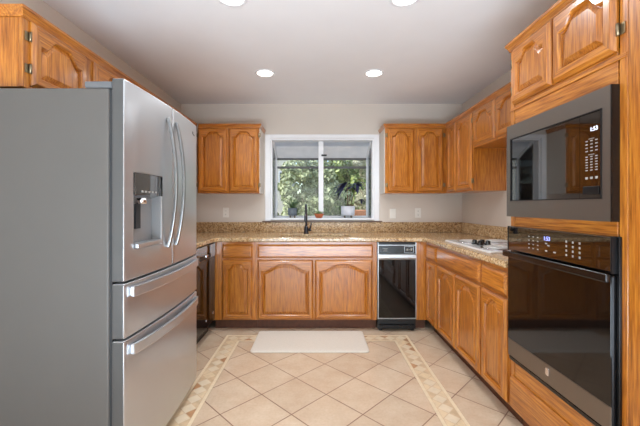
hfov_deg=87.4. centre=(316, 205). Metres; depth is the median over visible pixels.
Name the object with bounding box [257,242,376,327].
base cabinet
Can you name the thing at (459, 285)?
base cabinet
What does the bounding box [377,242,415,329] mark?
trash compactor
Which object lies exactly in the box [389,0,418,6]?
recessed light
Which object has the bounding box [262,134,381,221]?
window
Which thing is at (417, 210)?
power outlet
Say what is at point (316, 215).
flower pot
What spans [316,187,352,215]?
shrub
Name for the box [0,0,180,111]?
wall
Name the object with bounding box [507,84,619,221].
microwave
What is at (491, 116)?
upper cabinet
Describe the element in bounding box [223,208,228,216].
power outlet
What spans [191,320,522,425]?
floor
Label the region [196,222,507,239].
backsplash
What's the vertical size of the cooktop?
0.046 m
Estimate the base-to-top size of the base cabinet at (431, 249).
0.872 m
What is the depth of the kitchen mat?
2.97 m
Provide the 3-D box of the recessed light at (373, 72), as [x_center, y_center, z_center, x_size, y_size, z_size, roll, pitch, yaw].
[0.522,-1.214,3.070,0.184,0.008,0.184,0,0,0]
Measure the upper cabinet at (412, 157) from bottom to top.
0.765 m
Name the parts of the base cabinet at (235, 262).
drawer, door, raised panel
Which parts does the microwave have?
door, control panel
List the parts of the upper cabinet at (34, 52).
frame, door, raised panel, door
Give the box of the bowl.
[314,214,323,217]
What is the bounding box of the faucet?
[304,204,311,233]
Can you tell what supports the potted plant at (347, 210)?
on the window
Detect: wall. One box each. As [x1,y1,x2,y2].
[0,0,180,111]
[181,104,461,221]
[462,70,510,226]
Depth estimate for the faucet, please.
3.75 m
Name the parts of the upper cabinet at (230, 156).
door, raised panel, crown molding, door, raised panel, panel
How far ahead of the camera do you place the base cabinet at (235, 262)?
3.29 m
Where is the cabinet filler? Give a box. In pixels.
[416,242,426,327]
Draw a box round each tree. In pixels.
[317,160,365,209]
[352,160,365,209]
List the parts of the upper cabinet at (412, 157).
panel, raised panel, door, crown molding, door, raised panel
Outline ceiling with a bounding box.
[43,0,557,103]
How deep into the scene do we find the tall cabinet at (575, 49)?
1.42 m
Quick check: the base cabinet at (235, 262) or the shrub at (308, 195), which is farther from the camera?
the shrub at (308, 195)
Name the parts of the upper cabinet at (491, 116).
raised panel, door, frame, crown molding, door, raised panel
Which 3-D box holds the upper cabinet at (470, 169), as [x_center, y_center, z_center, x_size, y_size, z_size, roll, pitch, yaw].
[1.569,-0.522,3.373,0.323,0.765,0.651,0,0,0]
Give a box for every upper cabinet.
[0,4,136,87]
[136,82,196,126]
[196,124,265,193]
[378,124,446,193]
[445,107,505,192]
[471,82,510,147]
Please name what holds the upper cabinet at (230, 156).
attached to the wall at (275, 118)
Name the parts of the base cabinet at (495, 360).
raised panel, drawer, door, frame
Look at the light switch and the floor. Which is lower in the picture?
the floor
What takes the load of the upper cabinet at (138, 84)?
attached to the wall at (42, 8)
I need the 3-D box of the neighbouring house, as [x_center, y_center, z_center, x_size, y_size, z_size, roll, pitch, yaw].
[-3.800,-0.925,13.500,6.200,4.600,3.800,0,0,0]
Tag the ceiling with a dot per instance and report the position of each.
(194, 51)
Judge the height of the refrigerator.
1.768 m
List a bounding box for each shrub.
[277,160,341,215]
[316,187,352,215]
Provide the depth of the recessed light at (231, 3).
2.00 m
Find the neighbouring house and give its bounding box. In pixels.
[277,160,294,214]
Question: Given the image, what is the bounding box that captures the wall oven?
[502,226,621,425]
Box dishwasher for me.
[194,242,214,344]
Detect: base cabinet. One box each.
[215,242,257,327]
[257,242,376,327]
[426,243,445,342]
[437,246,492,392]
[481,261,521,423]
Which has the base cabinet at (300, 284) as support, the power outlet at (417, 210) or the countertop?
the countertop
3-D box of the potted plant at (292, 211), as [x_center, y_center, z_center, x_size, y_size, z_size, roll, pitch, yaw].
[-0.313,0.012,4.275,0.286,0.277,0.225,0,0,-15]
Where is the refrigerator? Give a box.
[0,79,197,425]
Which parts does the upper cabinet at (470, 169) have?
raised panel, door, crown molding, frame, raised panel, door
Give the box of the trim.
[166,335,469,425]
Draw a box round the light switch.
[390,209,395,217]
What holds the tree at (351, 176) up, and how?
on the ground
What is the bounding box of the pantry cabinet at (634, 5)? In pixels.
[629,0,639,425]
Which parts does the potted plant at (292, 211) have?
pot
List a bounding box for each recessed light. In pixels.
[218,0,246,6]
[255,69,274,76]
[364,69,383,76]
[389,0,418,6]
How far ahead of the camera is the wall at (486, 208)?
3.40 m
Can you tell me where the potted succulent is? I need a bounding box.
[314,211,323,217]
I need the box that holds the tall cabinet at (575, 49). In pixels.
[505,0,628,425]
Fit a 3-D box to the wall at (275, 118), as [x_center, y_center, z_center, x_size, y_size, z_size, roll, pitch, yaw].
[0.053,0.004,4.050,3.355,2.443,0.100,0,0,0]
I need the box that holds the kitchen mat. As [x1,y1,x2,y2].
[250,331,368,352]
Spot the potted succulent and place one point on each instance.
(318, 214)
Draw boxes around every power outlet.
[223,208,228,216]
[415,208,420,217]
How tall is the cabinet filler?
0.872 m
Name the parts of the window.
pane, sill, roof pane, pane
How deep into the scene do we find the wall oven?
1.40 m
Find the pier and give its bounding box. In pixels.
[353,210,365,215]
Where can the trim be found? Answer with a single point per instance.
(446, 410)
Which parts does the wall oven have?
vent trim, handle, door glass, control panel, door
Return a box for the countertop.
[196,222,507,267]
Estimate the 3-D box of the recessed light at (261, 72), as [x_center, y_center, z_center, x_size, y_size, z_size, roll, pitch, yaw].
[-0.476,-1.214,3.070,0.184,0.008,0.184,0,0,0]
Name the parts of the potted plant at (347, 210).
pot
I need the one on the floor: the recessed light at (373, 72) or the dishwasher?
the dishwasher
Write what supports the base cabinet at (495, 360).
on the floor
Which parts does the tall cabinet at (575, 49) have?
raised panel, door, drawer, crown molding, ledge molding, raised panel, door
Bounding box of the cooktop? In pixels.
[445,239,510,252]
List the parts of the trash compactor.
drawer panel, pull handle, control panel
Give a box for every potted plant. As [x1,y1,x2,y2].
[283,198,301,217]
[334,182,364,217]
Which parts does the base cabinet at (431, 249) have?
raised panel, drawer, door, frame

